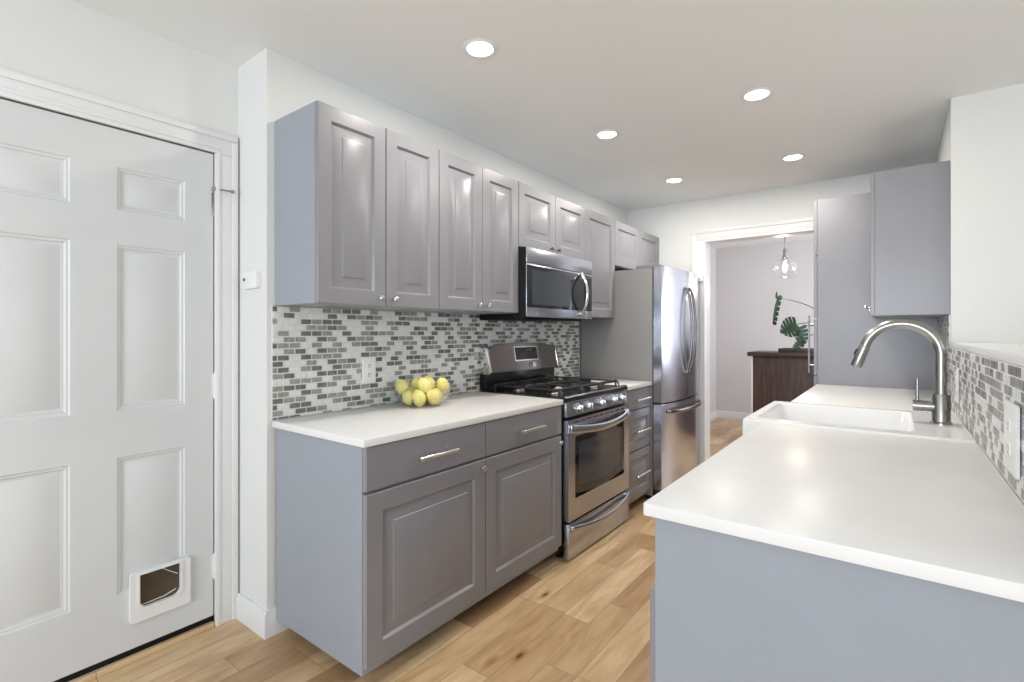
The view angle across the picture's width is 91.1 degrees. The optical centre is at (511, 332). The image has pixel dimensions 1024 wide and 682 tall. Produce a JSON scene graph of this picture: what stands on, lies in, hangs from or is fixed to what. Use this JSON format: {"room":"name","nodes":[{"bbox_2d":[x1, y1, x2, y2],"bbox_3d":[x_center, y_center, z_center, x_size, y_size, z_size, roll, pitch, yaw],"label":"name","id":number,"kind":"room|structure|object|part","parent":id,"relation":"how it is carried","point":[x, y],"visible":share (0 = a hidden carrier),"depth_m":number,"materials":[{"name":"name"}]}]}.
{"room":"kitchen","nodes":[
{"label":"kitchen","id":0,"kind":"room"},
{"bbox_2d":[0,0,237,621],"bbox_3d":[-2.427,0.040,0.598,0.155,2.325,3.970,0,0,37],"label":"wall","id":1,"kind":"structure","parent":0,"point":[68,43],"depth_m":1.79,"materials":[{"name":"paint"}]},
{"bbox_2d":[90,418,742,681],"bbox_3d":[1.438,1.232,1.758,6.100,0.060,10.700,0,0,37],"label":"floor","id":2,"kind":"structure","parent":0,"point":[585,617],"depth_m":1.97,"materials":[{"name":"brown wood"}]},
{"bbox_2d":[276,422,486,676],"bbox_3d":[-0.509,0.790,2.052,0.615,0.826,0.608,0,0,37],"label":"base cabinet","id":3,"kind":"object","parent":2,"relation":"on","point":[379,547],"visible":0.98,"depth_m":1.82,"materials":[{"name":"laminate"}]},
{"bbox_2d":[272,392,562,447],"bbox_3d":[-0.342,0.362,2.301,0.592,0.026,1.236,0,0,37],"label":"countertop","id":4,"kind":"structure","parent":3,"relation":"on","point":[365,427],"depth_m":2.04,"materials":[{"name":"white stone"}]},
{"bbox_2d":[392,378,451,406],"bbox_3d":[-0.431,0.290,2.415,0.285,0.118,0.285,0,0,37],"label":"glass bowl","id":5,"kind":"object","parent":4,"relation":"on","point":[409,394],"visible":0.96,"depth_m":2.31,"materials":[{"name":"clear glass"}]},
{"bbox_2d":[397,379,406,382],"bbox_3d":[-0.530,0.264,2.420,0.066,0.079,0.062,0,0,14],"label":"lemon","id":6,"kind":"object","parent":5,"relation":"in","point":[398,380],"visible":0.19,"depth_m":2.41,"materials":[{"name":"yellow food"}]},
{"bbox_2d":[411,378,418,382],"bbox_3d":[-0.475,0.264,2.499,0.062,0.082,0.064,0,0,-11],"label":"lemon","id":7,"kind":"object","parent":5,"relation":"in","point":[415,380],"visible":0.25,"depth_m":2.48,"materials":[{"name":"yellow food"}]},
{"bbox_2d":[436,377,447,382],"bbox_3d":[-0.339,0.259,2.461,0.064,0.082,0.062,0,0,-34],"label":"lemon","id":8,"kind":"object","parent":5,"relation":"in","point":[440,379],"visible":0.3,"depth_m":2.44,"materials":[{"name":"yellow food"}]},
{"bbox_3d":[-0.429,0.311,2.414,0.063,0.087,0.063,-18,-9,31],"label":"lemon","id":9,"kind":"object","parent":5,"relation":"in","visible":0},
{"bbox_2d":[418,377,430,382],"bbox_3d":[-0.414,0.252,2.381,0.066,0.079,0.062,0,0,5],"label":"lemon","id":10,"kind":"object","parent":9,"relation":"on","point":[421,380],"visible":0.33,"depth_m":2.36,"materials":[{"name":"yellow food"}]},
{"bbox_3d":[-0.425,0.308,2.484,0.063,0.087,0.063,-22,8,-21],"label":"lemon","id":11,"kind":"object","parent":5,"relation":"in","visible":0},
{"bbox_2d":[424,376,434,382],"bbox_3d":[-0.407,0.250,2.450,0.062,0.082,0.064,0,0,24],"label":"lemon","id":12,"kind":"object","parent":11,"relation":"on","point":[429,378],"visible":0.29,"depth_m":2.43,"materials":[{"name":"yellow food"}]},
{"bbox_3d":[-0.303,0.453,1.895,0.019,0.146,0.604,0,0,37],"label":"drawer","id":13,"kind":"part","parent":3,"relation":"part of","materials":[{"name":"paint"}]},
{"bbox_3d":[-0.303,0.824,1.895,0.020,0.574,0.604,0,0,37],"label":"door","id":14,"kind":"part","parent":3,"relation":"part of","materials":[{"name":"paint"}]},
{"bbox_3d":[-0.280,0.454,1.879,0.041,0.016,0.202,0,0,37],"label":"handle","id":15,"kind":"part","parent":3,"relation":"part of","materials":[{"name":"silver metal"}]},
{"bbox_3d":[-0.121,0.565,2.097,0.027,0.025,0.025,0,0,37],"label":"knob","id":16,"kind":"part","parent":3,"relation":"part of","materials":[{"name":"silver metal"}]},
{"bbox_2d":[482,405,562,598],"bbox_3d":[-0.139,0.790,2.538,0.615,0.826,0.612,0,0,37],"label":"base cabinet","id":17,"kind":"object","parent":2,"relation":"on","point":[522,457],"visible":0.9,"depth_m":2.34,"materials":[{"name":"laminate"}]},
{"bbox_3d":[0.067,0.453,2.381,0.019,0.146,0.609,0,0,37],"label":"drawer","id":18,"kind":"part","parent":17,"relation":"part of","materials":[{"name":"paint"}]},
{"bbox_3d":[0.090,0.454,2.364,0.041,0.016,0.202,0,0,37],"label":"handle","id":19,"kind":"part","parent":17,"relation":"part of","materials":[{"name":"silver metal"}]},
{"bbox_2d":[480,342,629,560],"bbox_3d":[0.297,0.633,3.080,0.658,1.138,0.760,0,0,37],"label":"gas range","id":20,"kind":"object","parent":2,"relation":"on","point":[595,494],"visible":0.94,"depth_m":2.93,"materials":[{"name":"silver metal"}]},
{"bbox_3d":[0.036,0.337,2.996,0.092,0.014,0.092,0,0,37],"label":"burner","id":21,"kind":"part","parent":20,"relation":"part of","materials":[{"name":"silver metal"}]},
{"bbox_2d":[481,382,627,402],"bbox_3d":[0.280,0.353,3.093,0.580,0.034,0.760,0,0,37],"label":"cooktop","id":22,"kind":"object","parent":20,"relation":"in","point":[588,394],"depth_m":2.93,"materials":[{"name":"black metal"}]},
{"bbox_3d":[0.239,0.337,2.841,0.110,0.014,0.110,0,0,37],"label":"burner","id":23,"kind":"part","parent":20,"relation":"part of","materials":[{"name":"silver metal"}]},
{"bbox_3d":[0.366,0.407,2.695,0.041,0.054,0.054,0,0,37],"label":"knob","id":24,"kind":"part","parent":20,"relation":"part of","materials":[{"name":"silver metal"}]},
{"bbox_3d":[0.432,0.407,2.782,0.041,0.054,0.054,0,0,37],"label":"knob","id":25,"kind":"part","parent":20,"relation":"part of","materials":[{"name":"silver metal"}]},
{"bbox_3d":[0.502,0.404,2.924,0.027,0.083,0.750,0,0,37],"label":"control panel","id":26,"kind":"part","parent":20,"relation":"part of","materials":[{"name":"silver metal"}]},
{"bbox_3d":[0.508,0.726,2.920,0.032,0.532,0.748,0,0,37],"label":"oven door","id":27,"kind":"part","parent":20,"relation":"part of","materials":[{"name":"silver metal"}]},
{"bbox_3d":[0.508,1.097,2.920,0.032,0.187,0.748,0,0,37],"label":"storage drawer","id":28,"kind":"part","parent":20,"relation":"part of","materials":[{"name":"silver metal"}]},
{"bbox_3d":[0.536,0.518,2.898,0.056,0.068,0.737,0,0,37],"label":"handle","id":29,"kind":"part","parent":20,"relation":"part of","materials":[{"name":"silver metal"}]},
{"bbox_3d":[0.536,1.043,2.898,0.054,0.058,0.726,0,0,37],"label":"handle","id":30,"kind":"part","parent":20,"relation":"part of","materials":[{"name":"silver metal"}]},
{"bbox_3d":[0.523,0.407,2.902,0.041,0.054,0.054,0,0,37],"label":"knob","id":31,"kind":"part","parent":20,"relation":"part of","materials":[{"name":"silver metal"}]},
{"bbox_3d":[0.620,0.407,3.029,0.041,0.054,0.054,0,0,37],"label":"knob","id":32,"kind":"part","parent":20,"relation":"part of","materials":[{"name":"silver metal"}]},
{"bbox_3d":[0.687,0.407,3.116,0.041,0.054,0.054,0,0,37],"label":"knob","id":33,"kind":"part","parent":20,"relation":"part of","materials":[{"name":"silver metal"}]},
{"bbox_2d":[624,386,650,503],"bbox_3d":[0.647,0.790,3.570,0.615,0.826,0.424,0,0,37],"label":"base cabinet","id":34,"kind":"object","parent":2,"relation":"on","point":[639,399],"visible":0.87,"depth_m":3.42,"materials":[{"name":"laminate"}]},
{"bbox_2d":[579,377,651,390],"bbox_3d":[0.634,0.362,3.582,0.592,0.026,0.429,0,0,37],"label":"countertop","id":35,"kind":"structure","parent":34,"relation":"on","point":[632,384],"depth_m":3.48,"materials":[{"name":"white stone"}]},
{"bbox_3d":[0.853,0.448,3.414,0.019,0.136,0.421,0,0,37],"label":"drawer","id":36,"kind":"part","parent":34,"relation":"part of","materials":[{"name":"paint"}]},
{"bbox_3d":[0.853,0.953,3.413,0.020,0.306,0.421,0,0,37],"label":"drawer","id":37,"kind":"part","parent":34,"relation":"part of","materials":[{"name":"paint"}]},
{"bbox_3d":[0.853,0.657,3.413,0.020,0.267,0.421,0,0,37],"label":"drawer","id":38,"kind":"part","parent":34,"relation":"part of","materials":[{"name":"paint"}]},
{"bbox_3d":[0.881,0.957,3.402,0.041,0.016,0.222,0,0,37],"label":"handle","id":39,"kind":"part","parent":34,"relation":"part of","materials":[{"name":"silver metal"}]},
{"bbox_3d":[0.881,0.662,3.402,0.041,0.016,0.222,0,0,37],"label":"handle","id":40,"kind":"part","parent":34,"relation":"part of","materials":[{"name":"silver metal"}]},
{"bbox_3d":[0.881,0.451,3.402,0.041,0.016,0.222,0,0,37],"label":"handle","id":41,"kind":"part","parent":34,"relation":"part of","materials":[{"name":"silver metal"}]},
{"bbox_2d":[581,264,701,498],"bbox_3d":[1.097,0.355,4.045,0.747,1.694,0.856,0,0,37],"label":"refrigerator","id":42,"kind":"object","parent":2,"relation":"on","point":[653,334],"visible":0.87,"depth_m":3.70,"materials":[{"name":"silver metal"}]},
{"bbox_3d":[1.176,0.015,3.715,0.100,0.970,0.425,0,0,37],"label":"door","id":43,"kind":"part","parent":42,"relation":"part of","materials":[{"name":"silver metal"}]},
{"bbox_3d":[1.306,0.814,3.886,0.100,0.607,0.854,0,0,37],"label":"freezer drawer","id":44,"kind":"part","parent":42,"relation":"part of","materials":[{"name":"silver metal"}]},
{"bbox_3d":[1.362,0.566,3.853,0.093,0.026,0.709,0,0,37],"label":"handle","id":45,"kind":"part","parent":42,"relation":"part of","materials":[{"name":"silver metal"}]},
{"bbox_3d":[1.347,-0.018,3.809,0.062,0.666,0.026,0,0,37],"label":"handle","id":46,"kind":"part","parent":42,"relation":"part of","materials":[{"name":"silver metal"}]},
{"bbox_3d":[1.436,0.015,4.056,0.100,0.970,0.425,0,0,37],"label":"door","id":47,"kind":"part","parent":42,"relation":"part of","materials":[{"name":"silver metal"}]},
{"bbox_3d":[1.398,-0.018,3.876,0.062,0.666,0.026,0,0,37],"label":"handle","id":48,"kind":"part","parent":42,"relation":"part of","materials":[{"name":"silver metal"}]},
{"bbox_2d":[747,351,815,413],"bbox_3d":[3.311,0.707,5.253,1.455,0.990,0.570,0,0,37],"label":"bar cabinet","id":49,"kind":"object","parent":2,"relation":"on","point":[775,375],"visible":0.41,"depth_m":5.32,"materials":[{"name":"brown wood"}]},
{"bbox_2d":[773,293,813,350],"bbox_3d":[3.119,-0.116,5.240,0.720,0.654,0.242,0,0,31],"label":"monstera plant","id":50,"kind":"object","parent":49,"relation":"on","point":[790,328],"visible":0.68,"depth_m":5.31,"materials":[{"name":"green plant"}]},
{"bbox_3d":[3.102,-0.162,5.265,0.573,0.431,0.013,0,0,31],"label":"stem","id":51,"kind":"part","parent":50,"relation":"part of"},
{"bbox_2d":[778,348,813,352],"bbox_3d":[3.091,0.191,5.327,0.435,0.042,0.260,0,0,37],"label":"serving tray","id":52,"kind":"object","parent":49,"relation":"on","point":[787,350],"visible":0.53,"depth_m":5.28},
{"bbox_2d":[650,518,1023,681],"bbox_3d":[0.859,0.790,1.318,0.644,0.826,1.113,0,0,37],"label":"base cabinet","id":53,"kind":"object","parent":2,"relation":"on","point":[724,607],"visible":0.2,"depth_m":0.88,"materials":[{"name":"laminate"}]},
{"bbox_3d":[0.463,0.825,1.274,0.014,0.574,0.552,0,0,37],"label":"door","id":54,"kind":"part","parent":53,"relation":"part of","materials":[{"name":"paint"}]},
{"bbox_2d":[644,423,1023,602],"bbox_3d":[0.865,0.362,1.302,0.620,0.026,1.150,0,0,37],"label":"countertop","id":55,"kind":"structure","parent":53,"relation":"on","point":[938,511],"depth_m":1.03,"materials":[{"name":"white stone"}]},
{"bbox_2d":[743,401,977,443],"bbox_3d":[1.387,0.448,2.046,0.690,0.212,0.662,0,0,37],"label":"farmhouse sink","id":56,"kind":"object","parent":55,"relation":"in","point":[903,423],"visible":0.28,"depth_m":2.17,"materials":[{"name":"white ceramic"}]},
{"bbox_2d":[851,319,952,424],"bbox_3d":[1.515,0.145,1.964,0.317,0.394,0.068,0,0,37],"label":"faucet","id":57,"kind":"object","parent":56,"relation":"on","point":[939,406],"visible":1,"depth_m":1.89,"materials":[{"name":"silver metal"}]},
{"bbox_3d":[1.521,0.092,1.959,0.270,0.289,0.037,0,0,37],"label":"spout","id":58,"kind":"part","parent":57,"relation":"part of","materials":[{"name":"silver metal"}]},
{"bbox_3d":[1.558,0.222,1.931,0.012,0.091,0.012,0,0,37],"label":"lever","id":59,"kind":"part","parent":57,"relation":"part of","materials":[{"name":"silver metal"}]},
{"bbox_2d":[808,193,937,389],"bbox_3d":[2.405,0.152,3.375,0.681,2.100,0.380,0,0,37],"label":"pantry cabinet","id":60,"kind":"object","parent":2,"relation":"on","point":[895,358],"visible":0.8,"depth_m":3.28,"materials":[{"name":"paint"}]},
{"bbox_3d":[2.050,0.081,3.440,0.037,0.393,0.012,0,0,37],"label":"handle","id":61,"kind":"part","parent":60,"relation":"part of","materials":[{"name":"silver metal"}]},
{"bbox_3d":[2.170,-0.709,3.554,0.020,0.370,0.375,0,0,37],"label":"door","id":62,"kind":"part","parent":60,"relation":"part of","materials":[{"name":"paint"}]},
{"bbox_3d":[2.170,-0.307,3.554,0.020,0.417,0.375,0,0,37],"label":"door","id":63,"kind":"part","parent":60,"relation":"part of","materials":[{"name":"paint"}]},
{"bbox_3d":[2.170,0.100,3.554,0.020,0.379,0.375,0,0,37],"label":"door","id":64,"kind":"part","parent":60,"relation":"part of","materials":[{"name":"paint"}]},
{"bbox_3d":[1.956,0.790,2.759,0.644,0.826,1.132,0,0,37],"label":"base cabinet","id":65,"kind":"object","parent":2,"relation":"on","visible":0},
{"bbox_2d":[791,384,954,413],"bbox_3d":[1.962,0.362,2.748,0.628,0.026,1.148,0,0,37],"label":"countertop","id":66,"kind":"structure","parent":65,"relation":"on","point":[854,396],"depth_m":2.74,"materials":[{"name":"white stone"}]},
{"bbox_2d":[238,48,626,609],"bbox_3d":[-0.073,0.040,3.488,0.400,2.325,3.480,0,0,37],"label":"wall","id":67,"kind":"structure","parent":0,"point":[272,85],"depth_m":2.06,"materials":[{"name":"paint"}]},
{"bbox_2d":[0,99,234,681],"bbox_3d":[-1.432,0.225,1.767,0.088,1.910,0.845,0,0,37],"label":"door","id":68,"kind":"structure","parent":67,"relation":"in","point":[107,374],"depth_m":1.75,"materials":[{"name":"paint"}]},
{"bbox_3d":[-1.329,0.969,1.900,0.019,0.180,0.195,0,0,37],"label":"pet door","id":69,"kind":"part","parent":68,"relation":"part of","materials":[{"name":"white plastic"}]},
{"bbox_2d":[0,67,237,626],"bbox_3d":[-1.449,0.189,1.737,0.021,2.026,0.967,0,0,37],"label":"door frame","id":70,"kind":"structure","parent":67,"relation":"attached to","point":[17,86],"depth_m":2.06,"materials":[{"name":"paint"}]},
{"bbox_2d":[68,621,214,681],"bbox_3d":[-1.498,1.191,1.774,0.128,0.022,0.781,0,0,37],"label":"threshold","id":71,"kind":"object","parent":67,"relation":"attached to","point":[95,674],"depth_m":1.85,"materials":[{"name":"brown wood"}]},
{"bbox_2d":[241,271,260,289],"bbox_3d":[-1.060,-0.212,2.038,0.125,0.068,0.022,0,0,37],"label":"wall sensor","id":72,"kind":"object","parent":67,"relation":"attached to","point":[252,279],"visible":1,"depth_m":2.02,"materials":[{"name":"white plastic"}]},
{"bbox_2d":[237,593,268,639],"bbox_3d":[-1.056,1.150,2.041,0.239,0.105,0.014,0,0,37],"label":"baseboard","id":73,"kind":"structure","parent":67,"relation":"attached to","point":[252,615],"depth_m":2.02,"materials":[{"name":"paint"}]},
{"bbox_2d":[267,607,288,637],"bbox_3d":[-0.802,1.150,2.189,0.014,0.105,0.530,0,0,37],"label":"baseboard","id":74,"kind":"structure","parent":67,"relation":"attached to","point":[275,626],"depth_m":1.99,"materials":[{"name":"paint"}]},
{"bbox_2d":[275,100,438,310],"bbox_3d":[-0.631,-0.476,2.149,0.334,0.738,0.612,0,0,37],"label":"upper cabinet","id":75,"kind":"object","parent":67,"relation":"attached to","point":[357,198],"visible":1,"depth_m":1.97,"materials":[{"name":"laminate"}]},
{"bbox_3d":[-0.619,-0.476,1.949,0.020,0.735,0.307,0,0,37],"label":"door","id":76,"kind":"part","parent":75,"relation":"part of","materials":[{"name":"paint"}]},
{"bbox_3d":[-0.530,-0.139,2.028,0.027,0.025,0.025,0,0,37],"label":"knob","id":77,"kind":"part","parent":75,"relation":"part of","materials":[{"name":"silver metal"}]},
{"bbox_3d":[-0.486,-0.139,2.086,0.027,0.025,0.025,0,0,37],"label":"knob","id":78,"kind":"part","parent":75,"relation":"part of","materials":[{"name":"silver metal"}]},
{"bbox_3d":[-0.433,-0.476,2.193,0.020,0.735,0.300,0,0,37],"label":"door","id":79,"kind":"part","parent":75,"relation":"part of","materials":[{"name":"paint"}]},
{"bbox_2d":[271,306,578,419],"bbox_3d":[-0.215,0.122,2.963,0.008,0.455,2.437,0,0,37],"label":"tile backsplash","id":80,"kind":"structure","parent":67,"relation":"attached to","point":[317,354],"depth_m":2.39,"materials":[{"name":"white tile"}]},
{"bbox_2d":[362,357,375,383],"bbox_3d":[-0.669,0.176,2.352,0.009,0.122,0.075,0,0,37],"label":"power outlet","id":81,"kind":"object","parent":80,"relation":"attached to","point":[368,363],"visible":1,"depth_m":2.35,"materials":[{"name":"white plastic"}]},
{"bbox_2d":[366,363,372,368],"bbox_3d":[-0.667,0.156,2.351,0.003,0.028,0.033,0,0,37],"label":"receptacle","id":82,"kind":"object","parent":81,"relation":"attached to","point":[368,365],"depth_m":2.35,"materials":[{"name":"grey plastic"}]},
{"bbox_2d":[366,371,372,377],"bbox_3d":[-0.667,0.197,2.351,0.003,0.028,0.033,0,0,37],"label":"receptacle","id":83,"kind":"object","parent":81,"relation":"attached to","point":[369,374],"depth_m":2.35,"materials":[{"name":"grey plastic"}]},
{"bbox_2d":[405,149,517,313],"bbox_3d":[-0.259,-0.476,2.637,0.334,0.738,0.610,0,0,37],"label":"upper cabinet","id":84,"kind":"object","parent":67,"relation":"attached to","point":[478,205],"visible":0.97,"depth_m":2.52,"materials":[{"name":"laminate"}]},
{"bbox_3d":[-0.248,-0.476,2.436,0.020,0.735,0.302,0,0,37],"label":"door","id":85,"kind":"part","parent":84,"relation":"part of","materials":[{"name":"paint"}]},
{"bbox_3d":[-0.063,-0.476,2.679,0.020,0.735,0.304,0,0,37],"label":"door","id":86,"kind":"part","parent":84,"relation":"part of","materials":[{"name":"paint"}]},
{"bbox_2d":[518,181,584,259],"bbox_3d":[0.157,-0.662,3.184,0.334,0.364,0.759,0,0,37],"label":"upper cabinet","id":87,"kind":"object","parent":67,"relation":"attached to","point":[548,222],"visible":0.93,"depth_m":3.05,"materials":[{"name":"laminate"}]},
{"bbox_2d":[479,246,591,321],"bbox_3d":[0.191,-0.274,3.155,0.398,0.403,0.757,0,0,37],"label":"microwave","id":88,"kind":"object","parent":87,"relation":"attached to","point":[552,287],"visible":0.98,"depth_m":2.98,"materials":[{"name":"silver metal"}]},
{"bbox_3d":[0.271,-0.236,3.028,0.007,0.297,0.639,0,0,37],"label":"door","id":89,"kind":"part","parent":88,"relation":"part of","materials":[{"name":"silver metal"}]},
{"bbox_3d":[0.305,-0.431,3.071,0.009,0.087,0.750,0,0,37],"label":"vent panel","id":90,"kind":"part","parent":88,"relation":"part of","materials":[{"name":"silver metal"}]},
{"bbox_3d":[0.470,-0.247,3.240,0.058,0.289,0.028,0,0,37],"label":"handle","id":91,"kind":"part","parent":88,"relation":"part of","materials":[{"name":"silver metal"}]},
{"bbox_3d":[0.499,-0.236,3.327,0.007,0.297,0.109,0,0,37],"label":"control panel","id":92,"kind":"part","parent":88,"relation":"part of","materials":[{"name":"silver metal"}]},
{"bbox_3d":[0.146,-0.662,2.953,0.020,0.362,0.378,0,0,37],"label":"door","id":93,"kind":"part","parent":87,"relation":"part of","materials":[{"name":"paint"}]},
{"bbox_3d":[0.376,-0.662,3.256,0.020,0.362,0.377,0,0,37],"label":"door","id":94,"kind":"part","parent":87,"relation":"part of","materials":[{"name":"paint"}]},
{"bbox_2d":[585,208,614,318],"bbox_3d":[0.524,-0.476,3.665,0.334,0.738,0.445,0,0,37],"label":"upper cabinet","id":95,"kind":"object","parent":67,"relation":"attached to","point":[599,229],"visible":0.37,"depth_m":3.58,"materials":[{"name":"laminate"}]},
{"bbox_2d":[615,220,658,270],"bbox_3d":[0.929,-0.674,4.197,0.334,0.342,0.886,0,0,37],"label":"upper cabinet","id":96,"kind":"object","parent":67,"relation":"attached to","point":[634,247],"visible":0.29,"depth_m":4.03,"materials":[{"name":"laminate"}]},
{"bbox_3d":[0.898,-0.674,3.941,0.020,0.339,0.441,0,0,37],"label":"door","id":97,"kind":"part","parent":96,"relation":"part of","materials":[{"name":"paint"}]},
{"bbox_3d":[1.167,-0.674,4.294,0.020,0.339,0.441,0,0,37],"label":"door","id":98,"kind":"part","parent":96,"relation":"part of","materials":[{"name":"paint"}]},
{"bbox_2d":[71,0,1023,210],"bbox_3d":[0.688,-1.163,0.319,5.550,0.080,7.500,0,0,37],"label":"ceiling","id":99,"kind":"structure","parent":0,"point":[860,87],"depth_m":2.12,"materials":[{"name":"paint"}]},
{"bbox_2d":[462,38,497,57],"bbox_3d":[-0.126,-1.119,1.982,0.140,0.006,0.140,0,0,37],"label":"recessed light","id":100,"kind":"object","parent":99,"relation":"in","point":[476,47],"visible":1,"depth_m":1.98,"materials":[{"name":"white plastic"}]},
{"bbox_2d":[595,129,619,138],"bbox_3d":[0.538,-1.119,2.840,0.140,0.006,0.140,0,0,37],"label":"recessed light","id":101,"kind":"object","parent":99,"relation":"in","point":[607,133],"visible":1,"depth_m":2.83,"materials":[{"name":"white plastic"}]},
{"bbox_2d":[664,177,683,182],"bbox_3d":[1.193,-1.119,3.698,0.140,0.006,0.140,0,0,37],"label":"recessed light","id":102,"kind":"object","parent":99,"relation":"in","point":[674,179],"visible":1,"depth_m":3.69,"materials":[{"name":"white plastic"}]},
{"bbox_2d":[741,87,773,101],"bbox_3d":[1.153,-1.119,2.364,0.140,0.006,0.140,0,0,37],"label":"recessed light","id":103,"kind":"object","parent":99,"relation":"in","point":[756,94],"visible":1,"depth_m":2.36,"materials":[{"name":"white plastic"}]},
{"bbox_2d":[781,153,805,160],"bbox_3d":[1.798,-1.119,3.213,0.140,0.006,0.140,0,0,37],"label":"recessed light","id":104,"kind":"object","parent":99,"relation":"in","point":[791,157],"visible":1,"depth_m":3.21,"materials":[{"name":"white plastic"}]},
{"bbox_2d":[710,246,715,412],"bbox_3d":[1.954,0.010,5.985,0.120,2.385,2.950,0,0,37],"label":"wall","id":105,"kind":"structure","parent":0,"point":[712,250],"depth_m":6.98,"materials":[{"name":"paint"}]},
{"bbox_2d":[710,410,716,420],"bbox_3d":[2.003,1.152,5.939,0.014,0.100,2.936,0,0,37],"label":"baseboard","id":106,"kind":"structure","parent":105,"relation":"attached to","point":[713,415],"depth_m":6.97,"materials":[{"name":"paint"}]},
{"bbox_2d":[627,173,869,272],"bbox_3d":[1.974,0.040,4.041,2.187,2.325,0.120,0,0,37],"label":"wall","id":107,"kind":"structure","parent":0,"point":[673,224],"depth_m":4.13,"materials":[{"name":"paint"}]},
{"bbox_2d":[692,217,813,464],"bbox_3d":[2.016,0.170,4.003,1.100,2.065,0.159,0,0,37],"label":"trim","id":108,"kind":"structure","parent":107,"relation":"attached to","point":[701,239],"depth_m":4.22,"materials":[{"name":"paint"}]},
{"bbox_2d":[710,234,813,248],"bbox_3d":[3.929,-1.223,4.575,5.550,0.080,3.200,0,0,37],"label":"ceiling","id":109,"kind":"structure","parent":0,"point":[808,236],"depth_m":6.53,"materials":[{"name":"paint"}]},
{"bbox_2d":[772,237,797,278],"bbox_3d":[2.812,-0.867,5.174,0.236,0.631,0.236,0,0,37],"label":"globe pendant","id":110,"kind":"object","parent":109,"relation":"hanging from","point":[785,267],"visible":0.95,"depth_m":5.10,"materials":[{"name":"glass"}]},
{"bbox_2d":[782,248,787,257],"bbox_3d":[2.812,-0.800,5.174,0.056,0.130,0.056,0,0,37],"label":"socket","id":111,"kind":"object","parent":110,"relation":"attached to","point":[784,250],"depth_m":5.16,"materials":[{"name":"metal"}]},
{"bbox_3d":[2.812,-0.658,5.174,0.236,0.214,0.236,0,0,37],"label":"glass globe","id":112,"kind":"part","parent":110,"relation":"part of","materials":[{"name":"white"}]},
{"bbox_2d":[716,240,816,412],"bbox_3d":[4.197,0.010,6.207,3.900,2.385,0.120,0,0,37],"label":"wall","id":113,"kind":"structure","parent":0,"point":[747,286],"depth_m":6.85,"materials":[{"name":"paint"}]},
{"bbox_2d":[717,410,750,419],"bbox_3d":[4.226,1.152,6.101,3.326,0.100,0.014,0,0,37],"label":"baseboard","id":114,"kind":"structure","parent":113,"relation":"attached to","point":[720,414],"depth_m":6.99,"materials":[{"name":"paint"}]},
{"bbox_2d":[935,109,1023,504],"bbox_3d":[1.874,0.040,2.005,0.120,2.325,3.480,0,0,37],"label":"wall","id":115,"kind":"structure","parent":0,"point":[943,152],"depth_m":2.67,"materials":[{"name":"paint"}]},
{"bbox_2d":[864,160,949,318],"bbox_3d":[2.210,-0.463,2.830,0.344,0.750,0.716,0,0,37],"label":"upper cabinet","id":116,"kind":"object","parent":115,"relation":"attached to","point":[910,206],"visible":1,"depth_m":2.53,"materials":[{"name":"paint"}]},
{"bbox_3d":[1.994,-0.463,2.770,0.020,0.747,0.355,0,0,37],"label":"door","id":117,"kind":"part","parent":116,"relation":"part of","materials":[{"name":"paint"}]},
{"bbox_2d":[938,315,1023,502],"bbox_3d":[1.667,0.132,1.839,0.006,0.436,2.945,0,0,37],"label":"tile backsplash","id":118,"kind":"structure","parent":115,"relation":"attached to","point":[984,382],"depth_m":1.43,"materials":[{"name":"white tile"}]},
{"bbox_2d":[955,369,958,402],"bbox_3d":[1.815,0.217,2.050,0.009,0.135,0.085,0,0,37],"label":"power outlet","id":119,"kind":"object","parent":118,"relation":"attached to","point":[956,370],"visible":1,"depth_m":2.02,"materials":[{"name":"white plastic"}]},
{"bbox_2d":[1004,399,1019,479],"bbox_3d":[1.095,0.230,1.103,0.009,0.152,0.150,0,0,37],"label":"power outlet","id":120,"kind":"object","parent":118,"relation":"attached to","point":[1011,410],"visible":1,"depth_m":1.07,"materials":[{"name":"white plastic"}]},
{"bbox_2d":[1007,419,1010,431],"bbox_3d":[1.092,0.204,1.104,0.003,0.028,0.033,0,0,37],"label":"receptacle","id":121,"kind":"object","parent":120,"relation":"attached to","point":[1008,420],"depth_m":1.10,"materials":[{"name":"grey plastic"}]},
{"bbox_2d":[1007,442,1010,455],"bbox_3d":[1.092,0.256,1.104,0.003,0.028,0.033,0,0,37],"label":"receptacle","id":122,"kind":"object","parent":120,"relation":"attached to","point":[1008,443],"depth_m":1.10,"materials":[{"name":"grey plastic"}]},
{"bbox_2d":[949,342,1023,366],"bbox_3d":[1.496,0.058,1.474,0.178,0.024,2.218,0,0,37],"label":"trim","id":123,"kind":"structure","parent":115,"relation":"on","point":[1006,352],"depth_m":1.46,"materials":[{"name":"paint"}]},
{"bbox_2d":[949,83,1023,344],"bbox_3d":[3.260,0.040,1.603,2.813,2.325,0.120,0,0,37],"label":"wall","id":124,"kind":"structure","parent":0,"point":[986,128],"depth_m":2.33,"materials":[{"name":"paint"}]}
]}

